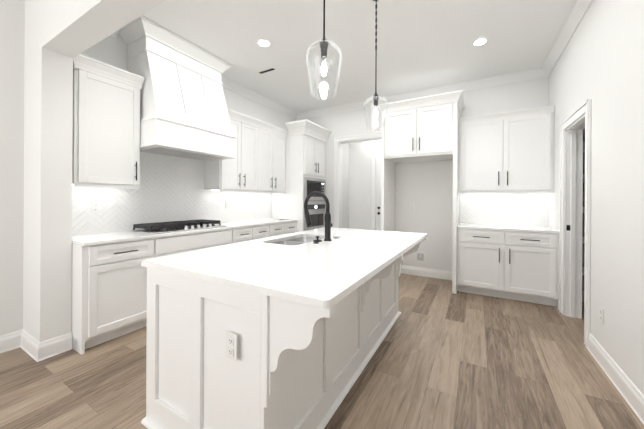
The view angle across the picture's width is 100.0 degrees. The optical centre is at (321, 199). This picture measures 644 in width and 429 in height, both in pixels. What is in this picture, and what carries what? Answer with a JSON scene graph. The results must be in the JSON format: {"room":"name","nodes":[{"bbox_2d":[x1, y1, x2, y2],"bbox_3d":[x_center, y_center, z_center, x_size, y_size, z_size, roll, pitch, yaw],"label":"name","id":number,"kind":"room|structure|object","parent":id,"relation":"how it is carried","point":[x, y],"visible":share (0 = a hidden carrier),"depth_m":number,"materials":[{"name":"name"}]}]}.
{"room":"kitchen","nodes":[
{"label":"kitchen","id":0,"kind":"room"},
{"bbox_2d":[23,0,165,341],"bbox_3d":[-0.683,-0.439,1.363,4.525,3.420,0.190,0,0,30],"label":"wall","id":1,"kind":"structure","parent":0,"point":[60,35],"depth_m":2.19,"materials":[{"name":"white paint"}]},
{"bbox_2d":[19,329,42,361],"bbox_3d":[-2.382,1.192,2.209,0.411,0.140,0.021,0,0,30],"label":"baseboard","id":2,"kind":"structure","parent":1,"relation":"attached to","point":[36,350],"depth_m":2.19,"materials":[{"name":"white paint"}]},
{"bbox_2d":[0,0,296,335],"bbox_3d":[-2.772,-0.450,2.086,0.180,3.420,8.930,0,0,30],"label":"wall","id":3,"kind":"structure","parent":0,"point":[109,50],"depth_m":2.29,"materials":[{"name":"white paint"}]},
{"bbox_2d":[0,330,18,353],"bbox_3d":[-3.759,1.185,0.255,0.021,0.140,4.780,0,0,30],"label":"baseboard","id":4,"kind":"structure","parent":3,"relation":"attached to","point":[10,341],"depth_m":2.26,"materials":[{"name":"white paint"}]},
{"bbox_2d":[72,54,143,188],"bbox_3d":[-2.137,-0.676,2.610,0.396,1.140,0.585,0,0,30],"label":"upper cabinet","id":5,"kind":"object","parent":3,"relation":"attached to","point":[106,129],"visible":0.92,"depth_m":2.53,"materials":[{"name":"white paint"}]},
{"bbox_2d":[109,29,119,38],"bbox_3d":[-2.248,-1.764,2.715,0.092,0.105,0.355,0,0,30],"label":"crown molding","id":6,"kind":"structure","parent":3,"relation":"attached to","point":[115,34],"depth_m":2.86,"materials":[{"name":"white paint"}]},
{"bbox_2d":[72,152,271,235],"bbox_3d":[-1.694,-0.121,3.784,0.008,0.945,3.004,0,0,30],"label":"tile backsplash","id":7,"kind":"structure","parent":3,"relation":"attached to","point":[171,189],"depth_m":3.32,"materials":[{"name":"white tile"}]},
{"bbox_2d":[91,202,99,212],"bbox_3d":[-2.287,0.083,2.730,0.010,0.115,0.070,0,0,30],"label":"outlet","id":8,"kind":"object","parent":7,"relation":"attached to","point":[95,207],"visible":1,"depth_m":2.73,"materials":[{"name":"white plastic"}]},
{"bbox_2d":[225,201,228,208],"bbox_3d":[-1.461,0.087,4.174,0.010,0.115,0.070,0,0,30],"label":"outlet","id":9,"kind":"object","parent":7,"relation":"attached to","point":[226,204],"visible":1,"depth_m":4.17,"materials":[{"name":"white plastic"}]},
{"bbox_2d":[119,16,235,160],"bbox_3d":[-1.641,-1.171,3.238,0.630,1.282,1.162,0,0,30],"label":"wood range hood","id":10,"kind":"object","parent":3,"relation":"attached to","point":[183,111],"visible":1,"depth_m":2.97,"materials":[{"name":"white paint"}]},
{"bbox_2d":[204,116,263,191],"bbox_3d":[-1.326,-0.642,4.086,0.338,1.020,0.787,0,0,30],"label":"upper cabinet","id":11,"kind":"object","parent":3,"relation":"attached to","point":[256,164],"depth_m":3.99,"materials":[{"name":"white paint"}]},
{"bbox_2d":[221,76,297,118],"bbox_3d":[-1.071,-1.758,4.773,0.092,0.105,2.105,0,0,30],"label":"crown molding","id":12,"kind":"structure","parent":3,"relation":"attached to","point":[227,83],"depth_m":4.67,"materials":[{"name":"white paint"}]},
{"bbox_2d":[260,128,286,191],"bbox_3d":[-0.996,-0.640,4.663,0.338,1.020,0.787,0,0,30],"label":"upper cabinet","id":13,"kind":"object","parent":3,"relation":"attached to","point":[272,179],"depth_m":4.62,"materials":[{"name":"white paint"}]},
{"bbox_2d":[0,273,643,428],"bbox_3d":[-0.545,1.312,1.423,11.500,0.080,14.000,0,0,30],"label":"floor","id":14,"kind":"structure","parent":0,"point":[444,357],"depth_m":1.92,"materials":[{"name":"brown wood"}]},
{"bbox_2d":[72,237,163,354],"bbox_3d":[-2.036,0.822,2.608,0.588,0.884,0.629,0,0,30],"label":"base cabinet","id":15,"kind":"object","parent":14,"relation":"on","point":[109,291],"depth_m":2.36,"materials":[{"name":"white paint"}]},
{"bbox_2d":[164,228,239,255],"bbox_3d":[-1.668,0.824,3.250,0.588,0.884,1.119,0,0,30],"label":"base cabinet","id":16,"kind":"object","parent":14,"relation":"on","point":[176,244],"depth_m":3.11,"materials":[{"name":"white paint"}]},
{"bbox_2d":[236,224,271,241],"bbox_3d":[-1.246,0.826,3.988,0.588,0.884,0.859,0,0,30],"label":"base cabinet","id":17,"kind":"object","parent":14,"relation":"on","point":[262,231],"depth_m":3.90,"materials":[{"name":"white paint"}]},
{"bbox_2d":[141,262,392,428],"bbox_3d":[-0.304,0.831,1.610,1.208,0.884,0.811,0,0,30],"label":"base cabinet","id":18,"kind":"object","parent":14,"relation":"on","point":[295,365],"depth_m":1.35,"materials":[{"name":"white paint"}]},
{"bbox_2d":[226,331,236,360],"bbox_3d":[-0.404,0.652,1.201,0.070,0.115,0.010,0,0,30],"label":"outlet","id":19,"kind":"object","parent":18,"relation":"attached to","point":[231,345],"visible":0.98,"depth_m":1.20,"materials":[{"name":"white plastic"}]},
{"bbox_2d":[272,221,295,236],"bbox_3d":[-0.897,0.828,4.598,0.588,0.884,0.794,0,0,30],"label":"base cabinet","id":20,"kind":"object","parent":14,"relation":"on","point":[278,229],"depth_m":4.46,"materials":[{"name":"white paint"}]},
{"bbox_2d":[72,218,296,245],"bbox_3d":[-1.439,0.367,3.636,0.598,0.030,3.004,0,0,30],"label":"countertop","id":21,"kind":"structure","parent":20,"relation":"on","point":[99,238],"depth_m":2.75,"materials":[{"name":"white stone"}]},
{"bbox_2d":[131,219,225,233],"bbox_3d":[-1.661,0.312,3.234,0.465,0.078,0.910,0,0,30],"label":"gas cooktop","id":22,"kind":"object","parent":21,"relation":"in","point":[164,227],"visible":1,"depth_m":3.06,"materials":[{"name":"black metal"}]},
{"bbox_2d":[272,119,331,231],"bbox_3d":[-0.411,-0.042,5.182,0.844,2.630,0.924,0,0,30],"label":"tall cabinet","id":23,"kind":"object","parent":14,"relation":"on","point":[305,156],"visible":0.67,"depth_m":4.89,"materials":[{"name":"white paint"}]},
{"bbox_2d":[393,245,416,324],"bbox_3d":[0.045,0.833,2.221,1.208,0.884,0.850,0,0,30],"label":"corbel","id":24,"kind":"object","parent":14,"relation":"on","point":[397,263],"depth_m":2.95,"materials":[{"name":"white paint"}]},
{"bbox_2d":[378,90,464,293],"bbox_3d":[1.523,-0.084,4.191,1.183,2.734,0.725,0,0,30],"label":"tall cabinet","id":25,"kind":"object","parent":14,"relation":"on","point":[423,129],"visible":0.96,"depth_m":3.94,"materials":[{"name":"white paint"}]},
{"bbox_2d":[416,237,426,250],"bbox_3d":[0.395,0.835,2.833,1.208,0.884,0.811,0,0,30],"label":"corbel","id":26,"kind":"object","parent":14,"relation":"on","point":[418,245],"depth_m":2.87,"materials":[{"name":"white paint"}]},
{"bbox_2d":[141,227,426,308],"bbox_3d":[0.035,0.375,2.228,1.240,0.030,2.230,0,0,30],"label":"countertop","id":27,"kind":"structure","parent":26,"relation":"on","point":[323,274],"depth_m":1.52,"materials":[{"name":"white stone"}]},
{"bbox_2d":[272,237,322,244],"bbox_3d":[-0.211,0.494,2.444,0.400,0.209,0.680,0,0,30],"label":"island sink","id":28,"kind":"object","parent":27,"relation":"in","point":[298,241],"visible":0.21,"depth_m":2.68,"materials":[{"name":"silver metal"}]},
{"bbox_2d":[304,191,332,240],"bbox_3d":[-0.029,0.144,2.427,0.280,0.431,0.118,0,0,30],"label":"gooseneck faucet","id":29,"kind":"object","parent":27,"relation":"on","point":[328,223],"visible":1,"depth_m":2.35,"materials":[{"name":"black metal"}]},
{"bbox_2d":[333,233,340,237],"bbox_3d":[0.140,0.336,2.531,0.086,0.050,0.086,0,0,30],"label":"button","id":30,"kind":"object","parent":27,"relation":"on","point":[336,235],"visible":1,"depth_m":2.50,"materials":[{"name":"silver metal"}]},
{"bbox_2d":[457,228,558,305],"bbox_3d":[2.462,0.846,3.690,1.079,0.885,0.656,0,0,30],"label":"base cabinet","id":31,"kind":"object","parent":14,"relation":"on","point":[519,266],"visible":1,"depth_m":3.42,"materials":[{"name":"white paint"}]},
{"bbox_2d":[457,223,559,233],"bbox_3d":[2.473,0.388,3.704,1.079,0.030,0.623,0,0,30],"label":"countertop","id":32,"kind":"structure","parent":31,"relation":"on","point":[536,229],"depth_m":3.56,"materials":[{"name":"white stone"}]},
{"bbox_2d":[142,0,574,112],"bbox_3d":[0.372,-1.853,3.155,4.485,0.100,3.960,0,0,30],"label":"ceiling","id":33,"kind":"structure","parent":0,"point":[423,44],"depth_m":3.05,"materials":[{"name":"white paint"}]},
{"bbox_2d":[257,39,270,46],"bbox_3d":[-0.671,-1.805,3.129,0.156,0.006,0.156,0,0,30],"label":"recessed light","id":34,"kind":"object","parent":33,"relation":"in","point":[263,42],"visible":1,"depth_m":3.13,"materials":[{"name":"white paint"}]},
{"bbox_2d":[256,66,287,80],"bbox_3d":[-0.721,-1.806,3.907,0.340,0.004,0.340,0,0,30],"label":"ceiling vent","id":35,"kind":"object","parent":33,"relation":"in","point":[271,73],"visible":1,"depth_m":3.88,"materials":[{"name":"white metal"}]},
{"bbox_2d":[306,0,341,97],"bbox_3d":[0.014,-1.207,1.572,0.205,1.194,0.205,0,0,30],"label":"pendant light","id":36,"kind":"object","parent":33,"relation":"hanging from","point":[324,44],"visible":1,"depth_m":1.56,"materials":[{"name":"clear glass"}]},
{"bbox_2d":[364,0,387,131],"bbox_3d":[0.475,-1.205,2.379,0.205,1.194,0.205,0,0,30],"label":"pendant light","id":37,"kind":"object","parent":33,"relation":"hanging from","point":[375,97],"visible":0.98,"depth_m":2.38,"materials":[{"name":"clear glass"}]},
{"bbox_2d":[472,38,487,45],"bbox_3d":[1.804,-1.792,3.084,0.156,0.006,0.156,0,0,30],"label":"recessed light","id":38,"kind":"object","parent":33,"relation":"in","point":[480,41],"visible":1,"depth_m":3.09,"materials":[{"name":"white paint"}]},
{"bbox_2d":[342,140,381,229],"bbox_3d":[1.380,-0.258,5.148,2.270,3.080,0.510,0,0,30],"label":"wall","id":39,"kind":"structure","parent":0,"point":[356,178],"depth_m":5.61,"materials":[{"name":"white paint"}]},
{"bbox_2d":[371,142,381,230],"bbox_3d":[1.427,0.070,5.223,0.990,2.425,0.049,0,0,30],"label":"door","id":40,"kind":"structure","parent":39,"relation":"attached to","point":[376,186],"depth_m":5.43,"materials":[{"name":"white paint"}]},
{"bbox_2d":[297,77,548,270],"bbox_3d":[1.313,-0.408,4.812,4.485,3.380,0.140,0,0,30],"label":"wall","id":41,"kind":"structure","parent":0,"point":[426,188],"depth_m":4.46,"materials":[{"name":"white paint"}]},
{"bbox_2d":[333,132,381,227],"bbox_3d":[0.742,0.034,5.122,1.090,2.490,0.168,0,0,30],"label":"door frame","id":42,"kind":"structure","parent":41,"relation":"attached to","point":[339,142],"depth_m":5.30,"materials":[{"name":"white paint"}]},
{"bbox_2d":[415,251,425,262],"bbox_3d":[1.649,0.969,4.530,0.170,0.190,0.012,0,0,30],"label":"outlet box","id":43,"kind":"object","parent":41,"relation":"attached to","point":[420,256],"visible":0.96,"depth_m":4.53,"materials":[{"name":"white plastic"}]},
{"bbox_2d":[296,68,548,119],"bbox_3d":[1.262,-1.746,4.712,4.205,0.105,0.092,0,0,30],"label":"crown molding","id":44,"kind":"structure","parent":41,"relation":"attached to","point":[533,73],"depth_m":4.35,"materials":[{"name":"white paint"}]},
{"bbox_2d":[400,265,451,279],"bbox_3d":[1.689,1.214,4.502,0.956,0.140,0.016,0,0,30],"label":"baseboard","id":45,"kind":"structure","parent":41,"relation":"attached to","point":[418,271],"depth_m":4.47,"materials":[{"name":"white paint"}]},
{"bbox_2d":[460,193,547,226],"bbox_3d":[2.629,0.121,3.973,1.082,0.505,0.008,0,0,30],"label":"tile backsplash","id":46,"kind":"structure","parent":41,"relation":"attached to","point":[491,208],"depth_m":3.95,"materials":[{"name":"white tile"}]},
{"bbox_2d":[459,105,554,192],"bbox_3d":[2.539,-0.628,3.811,1.079,1.093,0.379,0,0,30],"label":"upper cabinet","id":47,"kind":"object","parent":41,"relation":"attached to","point":[508,152],"visible":1,"depth_m":3.66,"materials":[{"name":"white paint"}]},
{"bbox_2d":[582,129,584,290],"bbox_3d":[3.374,-0.247,2.365,1.525,3.080,2.000,0,0,30],"label":"wall","id":48,"kind":"structure","parent":0,"point":[583,228],"depth_m":3.40,"materials":[{"name":"grey paint"}]},
{"bbox_2d":[582,141,584,274],"bbox_3d":[3.639,0.134,2.972,1.381,1.600,0.398,0,0,30],"label":"pantry shelves","id":49,"kind":"object","parent":48,"relation":"attached to","point":[583,239],"visible":0.02,"depth_m":3.21,"materials":[{"name":"white paint"}]},
{"bbox_2d":[548,0,643,394],"bbox_3d":[1.017,-0.430,-0.082,0.140,3.420,8.930,0,0,30],"label":"wall","id":50,"kind":"structure","parent":0,"point":[600,63],"depth_m":1.94,"materials":[{"name":"white paint"}]},
{"bbox_2d":[541,0,592,75],"bbox_3d":[2.126,-1.742,2.082,0.092,0.105,3.600,0,0,30],"label":"crown molding","id":51,"kind":"structure","parent":50,"relation":"attached to","point":[575,15],"depth_m":2.83,"materials":[{"name":"white paint"}]},
{"bbox_2d":[559,99,590,347],"bbox_3d":[2.574,0.213,2.672,0.168,2.150,0.880,0,0,30],"label":"door frame","id":52,"kind":"structure","parent":50,"relation":"attached to","point":[571,215],"depth_m":2.94,"materials":[{"name":"white paint"}]},
{"bbox_2d":[599,306,603,323],"bbox_3d":[2.173,0.901,2.104,0.010,0.115,0.070,0,0,30],"label":"outlet","id":53,"kind":"object","parent":50,"relation":"attached to","point":[601,314],"visible":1,"depth_m":2.09,"materials":[{"name":"white plastic"}]},
{"bbox_2d":[587,333,643,424],"bbox_3d":[0.506,1.207,-0.798,0.021,0.140,7.188,0,0,30],"label":"baseboard","id":54,"kind":"structure","parent":50,"relation":"attached to","point":[632,395],"depth_m":1.82,"materials":[{"name":"white paint"}]}
]}

